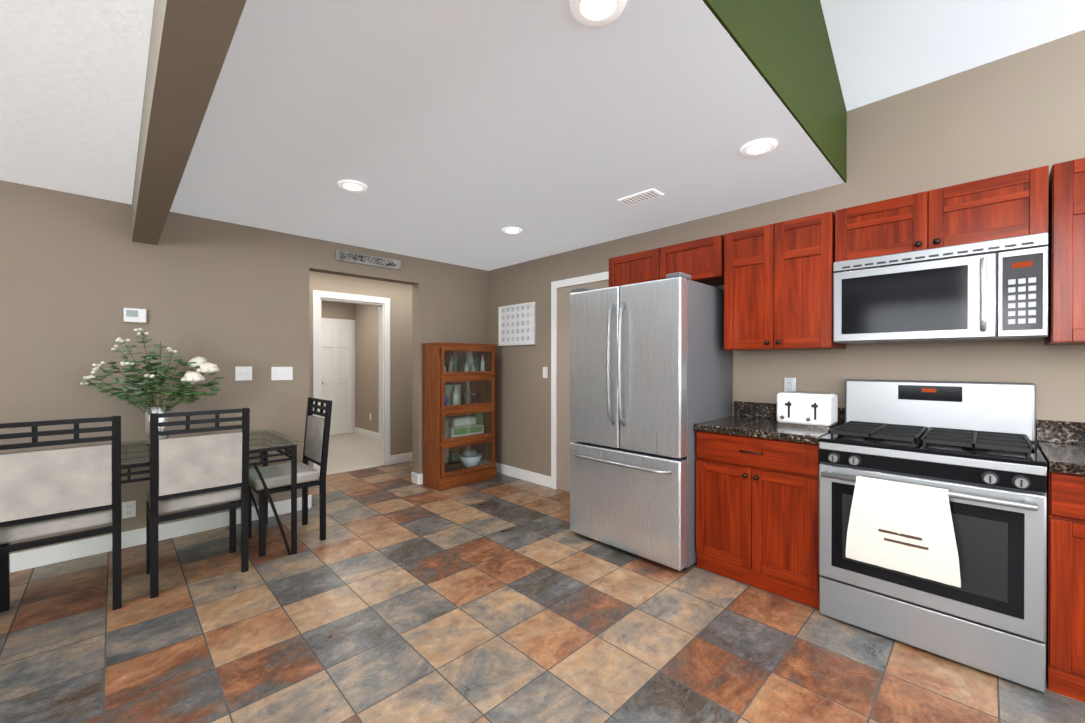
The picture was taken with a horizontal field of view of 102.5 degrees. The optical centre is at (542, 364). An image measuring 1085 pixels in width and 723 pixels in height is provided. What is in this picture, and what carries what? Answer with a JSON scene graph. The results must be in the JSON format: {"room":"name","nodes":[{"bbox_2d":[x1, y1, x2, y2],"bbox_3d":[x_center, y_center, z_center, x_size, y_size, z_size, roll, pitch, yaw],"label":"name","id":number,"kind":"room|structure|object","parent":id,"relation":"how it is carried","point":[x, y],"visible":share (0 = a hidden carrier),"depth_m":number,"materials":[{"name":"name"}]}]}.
{"room":"dining room and kitchen","nodes":[
{"label":"dining room and kitchen","id":0,"kind":"room"},
{"bbox_2d":[0,0,153,203],"bbox_3d":[-1.469,-1.171,-0.765,3.345,0.100,7.500,0,0,-45],"label":"ceiling","id":1,"kind":"structure","parent":0,"point":[72,79],"depth_m":1.81,"materials":[{"name":"white paint"}]},
{"bbox_2d":[132,0,245,244],"bbox_3d":[-0.229,-1.045,0.456,0.135,0.360,7.500,0,0,-45],"label":"ceiling beam","id":2,"kind":"structure","parent":1,"relation":"attached to","point":[190,42],"depth_m":1.42,"materials":[{"name":"beige paint"}]},
{"bbox_2d":[0,180,488,553],"bbox_3d":[-2.973,0.074,3.119,6.640,2.420,0.140,0,0,-45],"label":"wall","id":3,"kind":"structure","parent":0,"point":[78,273],"depth_m":3.23,"materials":[{"name":"beige paint"}]},
{"bbox_2d":[122,500,135,518],"bbox_3d":[-2.917,1.020,3.073,0.070,0.115,0.008,0,0,-45],"label":"electrical outlet plate","id":4,"kind":"object","parent":3,"relation":"attached to","point":[128,509],"visible":1,"depth_m":3.07,"materials":[{"name":"white plastic"}]},
{"bbox_2d":[123,308,146,322],"bbox_3d":[-2.884,-0.350,3.084,0.120,0.100,0.030,0,0,-45],"label":"thermostat","id":5,"kind":"object","parent":3,"relation":"attached to","point":[134,315],"visible":1,"depth_m":3.08,"materials":[{"name":"white plastic"}]},
{"bbox_2d":[10,494,311,572],"bbox_3d":[-3.678,1.230,2.324,4.514,0.115,0.017,0,0,-45],"label":"baseboard","id":6,"kind":"structure","parent":3,"relation":"attached to","point":[33,558],"depth_m":3.06,"materials":[{"name":"white wood"}]},
{"bbox_2d":[235,366,251,380],"bbox_3d":[-2.429,0.070,3.544,0.116,0.115,0.014,0,0,-45],"label":"switch plate","id":7,"kind":"object","parent":3,"relation":"attached to","point":[243,373],"visible":1,"depth_m":3.54,"materials":[{"name":"white plastic"}]},
{"bbox_2d":[271,367,292,379],"bbox_3d":[-2.233,0.073,3.738,0.162,0.115,0.014,0,0,-45],"label":"switch plate","id":8,"kind":"object","parent":3,"relation":"attached to","point":[281,373],"visible":1,"depth_m":3.73,"materials":[{"name":"white plastic"}]},
{"bbox_2d":[335,249,400,269],"bbox_3d":[-1.692,-1.025,4.264,0.640,0.096,0.015,0,0,-45],"label":"sign board","id":9,"kind":"object","parent":3,"relation":"attached to","point":[352,257],"visible":1,"depth_m":4.24,"materials":[{"name":"grey"}]},
{"bbox_2d":[414,473,422,484],"bbox_3d":[-0.995,1.220,4.960,0.924,0.115,0.020,0,0,-45],"label":"baseboard","id":10,"kind":"structure","parent":3,"relation":"attached to","point":[418,478],"depth_m":4.66,"materials":[{"name":"white wood"}]},
{"bbox_2d":[321,301,354,319],"bbox_3d":[-4.145,0.057,7.562,1.700,2.420,0.120,0,0,-45],"label":"wall","id":11,"kind":"structure","parent":0,"point":[336,310],"depth_m":7.90,"materials":[{"name":"paint"}]},
{"bbox_2d":[321,322,352,434],"bbox_3d":[-3.706,0.247,7.815,0.614,2.015,0.117,0,0,-45],"label":"hall door","id":12,"kind":"structure","parent":11,"relation":"in","point":[337,363],"depth_m":7.88,"materials":[{"name":"white paint"}]},
{"bbox_2d":[321,318,354,432],"bbox_3d":[-3.755,0.216,7.850,0.740,2.100,0.018,0,0,-45],"label":"door frame","id":13,"kind":"structure","parent":11,"relation":"attached to","point":[338,320],"depth_m":8.08,"materials":[{"name":"white wood"}]},
{"bbox_2d":[326,433,382,474],"bbox_3d":[-3.121,1.318,6.597,2.100,0.106,3.100,0,0,-45],"label":"floor","id":14,"kind":"structure","parent":0,"point":[348,452],"depth_m":6.23,"materials":[{"name":"beige carpet"}]},
{"bbox_2d":[309,271,411,467],"bbox_3d":[-2.468,0.067,5.144,4.680,2.420,0.120,0,0,-45],"label":"wall","id":15,"kind":"structure","parent":0,"point":[399,295],"depth_m":5.62,"materials":[{"name":"paint"}]},
{"bbox_2d":[313,290,389,476],"bbox_3d":[-2.318,0.214,5.292,0.910,2.125,0.156,0,0,-45],"label":"door frame","id":16,"kind":"structure","parent":15,"relation":"attached to","point":[384,380],"depth_m":5.51,"materials":[{"name":"white wood"}]},
{"bbox_2d":[390,452,411,464],"bbox_3d":[-1.400,1.216,6.105,1.535,0.115,0.014,0,0,-45],"label":"baseboard","id":17,"kind":"structure","parent":15,"relation":"attached to","point":[406,457],"depth_m":5.66,"materials":[{"name":"white wood"}]},
{"bbox_2d":[355,304,378,432],"bbox_3d":[-2.522,0.059,7.209,0.120,2.420,2.900,0,0,-45],"label":"wall","id":18,"kind":"structure","parent":0,"point":[366,361],"depth_m":7.71,"materials":[{"name":"paint"}]},
{"bbox_2d":[355,427,378,439],"bbox_3d":[-2.527,1.209,7.124,0.014,0.109,2.780,0,0,-45],"label":"baseboard","id":19,"kind":"structure","parent":18,"relation":"attached to","point":[364,432],"depth_m":7.68,"materials":[{"name":"white wood"}]},
{"bbox_2d":[170,0,843,270],"bbox_3d":[-0.464,-1.185,2.944,3.020,0.100,3.620,0,0,-45],"label":"ceiling","id":20,"kind":"structure","parent":0,"point":[461,132],"depth_m":2.08,"materials":[{"name":"white paint"}]},
{"bbox_2d":[338,180,366,191],"bbox_3d":[-1.198,-1.128,2.749,0.172,0.012,0.172,0,0,-45],"label":"recessed light","id":21,"kind":"object","parent":20,"relation":"in","point":[352,186],"visible":0.96,"depth_m":2.74,"materials":[{"name":"white plastic"}]},
{"bbox_2d":[502,227,521,233],"bbox_3d":[-0.257,-1.131,3.675,0.172,0.012,0.172,0,0,-45],"label":"recessed light","id":22,"kind":"object","parent":20,"relation":"in","point":[511,230],"visible":1,"depth_m":3.67,"materials":[{"name":"white"}]},
{"bbox_2d":[571,0,625,25],"bbox_3d":[0.173,-1.122,1.355,0.172,0.012,0.172,0,0,-45],"label":"recessed light","id":23,"kind":"object","parent":20,"relation":"in","point":[595,12],"visible":1,"depth_m":1.38,"materials":[{"name":"white plastic"}]},
{"bbox_2d":[617,189,663,205],"bbox_3d":[0.660,-1.130,2.942,0.140,0.009,0.280,0,0,-45],"label":"ceiling vent","id":24,"kind":"object","parent":20,"relation":"in","point":[641,197],"visible":1,"depth_m":2.93,"materials":[{"name":"white metal"}]},
{"bbox_2d":[740,138,776,156],"bbox_3d":[1.121,-1.126,2.260,0.172,0.012,0.172,0,0,-45],"label":"recessed light","id":25,"kind":"object","parent":20,"relation":"in","point":[758,147],"visible":0.94,"depth_m":2.25,"materials":[{"name":"white"}]},
{"bbox_2d":[0,461,1084,722],"bbox_3d":[-0.395,1.342,1.073,7.440,0.100,8.600,0,0,-45],"label":"floor","id":26,"kind":"structure","parent":0,"point":[396,595],"depth_m":2.05,"materials":[{"name":"tile"}]},
{"bbox_2d":[0,416,121,611],"bbox_3d":[-2.530,0.777,2.286,0.456,1.021,0.486,0,0,-45],"label":"dining chair","id":27,"kind":"object","parent":26,"relation":"on","point":[43,493],"visible":1,"depth_m":2.16,"materials":[{"name":"black metal"}]},
{"bbox_2d":[0,429,302,554],"bbox_3d":[-2.553,0.909,2.680,1.720,0.759,0.880,0,0,-45],"label":"dining table","id":28,"kind":"object","parent":26,"relation":"on","point":[136,454],"visible":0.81,"depth_m":2.92,"materials":[{"name":"clear glass"}]},
{"bbox_2d":[79,328,224,444],"bbox_3d":[-2.585,0.141,2.925,0.737,0.773,0.268,0,0,-45],"label":"vase","id":29,"kind":"object","parent":28,"relation":"on","point":[199,364],"visible":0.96,"depth_m":2.89,"materials":[{"name":"green plant"}]},
{"bbox_2d":[146,408,249,598],"bbox_3d":[-2.135,0.775,2.697,0.456,1.021,0.486,0,0,-45],"label":"dining chair","id":30,"kind":"object","parent":26,"relation":"on","point":[189,472],"visible":1,"depth_m":2.54,"materials":[{"name":"beige fabric"}]},
{"bbox_2d":[248,397,331,556],"bbox_3d":[-1.893,0.773,3.230,0.486,1.021,0.456,0,0,-45],"label":"dining chair","id":31,"kind":"object","parent":26,"relation":"on","point":[277,478],"visible":0.92,"depth_m":3.20,"materials":[{"name":"black metal"}]},
{"bbox_2d":[422,342,496,490],"bbox_3d":[-0.894,0.523,4.779,0.746,1.510,0.350,0,0,-45],"label":"bookcase","id":32,"kind":"object","parent":26,"relation":"on","point":[459,407],"visible":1,"depth_m":4.65,"materials":[{"name":"brown wood"}]},
{"bbox_2d":[570,272,731,570],"bbox_3d":[0.767,0.357,3.208,0.843,1.855,0.906,0,0,-45],"label":"fridge","id":33,"kind":"object","parent":26,"relation":"on","point":[650,374],"visible":0.9,"depth_m":2.88,"materials":[{"name":"silver metal"}]},
{"bbox_2d":[694,429,819,608],"bbox_3d":[1.427,0.849,2.734,0.620,0.875,0.680,0,0,-45],"label":"base cabinet","id":34,"kind":"object","parent":26,"relation":"on","point":[757,496],"depth_m":2.48,"materials":[{"name":"brown wood"}]},
{"bbox_2d":[694,417,838,444],"bbox_3d":[1.422,0.391,2.727,0.638,0.040,0.684,0,0,-45],"label":"countertop","id":35,"kind":"structure","parent":34,"relation":"on","point":[767,427],"depth_m":2.56,"materials":[{"name":"black stone"}]},
{"bbox_2d":[777,391,837,428],"bbox_3d":[1.612,0.271,2.663,0.222,0.201,0.290,0,0,-45],"label":"toaster","id":36,"kind":"object","parent":35,"relation":"on","point":[810,410],"visible":1,"depth_m":2.59,"materials":[{"name":"white plastic"}]},
{"bbox_2d":[819,379,1047,692],"bbox_3d":[1.881,0.688,2.152,0.758,1.200,0.767,0,0,-45],"label":"range","id":37,"kind":"object","parent":26,"relation":"on","point":[933,517],"visible":1,"depth_m":1.93,"materials":[{"name":"silver metal"}]},
{"bbox_2d":[1046,473,1084,701],"bbox_3d":[2.492,0.853,1.655,0.616,0.875,0.784,0,0,-45],"label":"base cabinet","id":38,"kind":"object","parent":26,"relation":"on","point":[1065,600],"depth_m":1.69,"materials":[{"name":"brown wood"}]},
{"bbox_2d":[1036,441,1084,476],"bbox_3d":[2.485,0.395,1.646,0.638,0.040,0.788,0,0,-45],"label":"countertop","id":39,"kind":"structure","parent":38,"relation":"on","point":[1060,457],"depth_m":1.78,"materials":[{"name":"black stone"}]},
{"bbox_2d":[702,0,846,182],"bbox_3d":[0.784,-2.220,1.671,3.020,2.179,0.080,0,0,-45],"label":"wall","id":40,"kind":"structure","parent":0,"point":[784,46],"depth_m":2.01,"materials":[{"name":"green paint"}]},
{"bbox_2d":[488,30,1084,492],"bbox_3d":[2.023,-1.014,2.670,0.140,4.600,7.500,0,0,-45],"label":"wall","id":41,"kind":"structure","parent":0,"point":[1016,112],"depth_m":2.51,"materials":[{"name":"beige paint"}]},
{"bbox_2d":[498,302,534,345],"bbox_3d":[-0.299,-0.452,4.916,0.021,0.460,0.615,0,0,-45],"label":"calendar","id":42,"kind":"object","parent":41,"relation":"attached to","point":[516,324],"visible":1,"depth_m":4.90,"materials":[{"name":"white paper"}]},
{"bbox_2d":[495,462,550,487],"bbox_3d":[-0.283,1.220,4.913,0.014,0.115,1.080,0,0,-45],"label":"baseboard","id":43,"kind":"structure","parent":41,"relation":"attached to","point":[544,480],"depth_m":4.82,"materials":[{"name":"white wood"}]},
{"bbox_2d":[543,367,547,377],"bbox_3d":[0.025,0.079,4.594,0.014,0.115,0.070,0,0,-45],"label":"switch plate","id":44,"kind":"object","parent":41,"relation":"attached to","point":[545,372],"visible":1,"depth_m":4.59,"materials":[{"name":"white plastic"}]},
{"bbox_2d":[551,271,608,488],"bbox_3d":[0.434,0.210,4.177,0.018,2.140,0.970,0,0,-45],"label":"door frame","id":45,"kind":"structure","parent":41,"relation":"attached to","point":[591,278],"depth_m":4.47,"materials":[{"name":"white wood"}]},
{"bbox_2d":[557,280,608,491],"bbox_3d":[0.438,0.244,4.181,0.005,2.053,0.816,0,0,-45],"label":"door","id":46,"kind":"structure","parent":41,"relation":"in","point":[564,441],"depth_m":4.40,"materials":[{"name":"paint"}]},
{"bbox_2d":[609,235,720,286],"bbox_3d":[0.992,-0.736,3.366,0.347,0.281,0.935,0,0,-45],"label":"upper cabinet","id":47,"kind":"object","parent":41,"relation":"attached to","point":[700,259],"depth_m":3.18,"materials":[{"name":"brown wood"}]},
{"bbox_2d":[721,211,845,350],"bbox_3d":[1.546,-0.487,2.803,0.347,0.775,0.615,0,0,-45],"label":"upper cabinet","id":48,"kind":"object","parent":41,"relation":"attached to","point":[775,280],"depth_m":2.65,"materials":[{"name":"brown wood"}]},
{"bbox_2d":[784,377,795,391],"bbox_3d":[1.665,0.142,2.932,0.008,0.115,0.070,0,0,-45],"label":"outlet","id":49,"kind":"object","parent":41,"relation":"attached to","point":[789,384],"visible":0.83,"depth_m":2.93,"materials":[{"name":"white plastic"}]},
{"bbox_2d":[734,401,1084,444],"bbox_3d":[2.192,0.320,2.384,0.022,0.105,2.252,0,0,-45],"label":"backsplash","id":50,"kind":"structure","parent":41,"relation":"attached to","point":[1073,433],"depth_m":2.12,"materials":[{"name":"black stone"}]},
{"bbox_2d":[833,165,1052,262],"bbox_3d":[2.046,-0.723,2.294,0.347,0.300,0.790,0,0,-45],"label":"upper cabinet","id":51,"kind":"object","parent":41,"relation":"attached to","point":[1020,203],"depth_m":2.12,"materials":[{"name":"red wood"}]},
{"bbox_2d":[833,232,1048,344],"bbox_3d":[2.008,-0.346,2.256,0.456,0.443,0.778,0,0,-45],"label":"microwave","id":52,"kind":"object","parent":51,"relation":"attached to","point":[993,290],"visible":1,"depth_m":2.08,"materials":[{"name":"grey metal"}]},
{"bbox_2d":[1044,158,1084,344],"bbox_3d":[2.484,-0.484,1.850,0.347,0.775,0.438,0,0,-45],"label":"upper cabinet","id":53,"kind":"object","parent":41,"relation":"attached to","point":[1066,252],"depth_m":1.86,"materials":[{"name":"red wood"}]},
{"bbox_2d":[820,0,1084,110],"bbox_3d":[2.176,-2.434,0.269,3.000,1.740,3.870,0,0,-45],"label":"ceiling","id":54,"kind":"structure","parent":0,"point":[882,49],"depth_m":2.25,"materials":[{"name":"white paint"}]}
]}

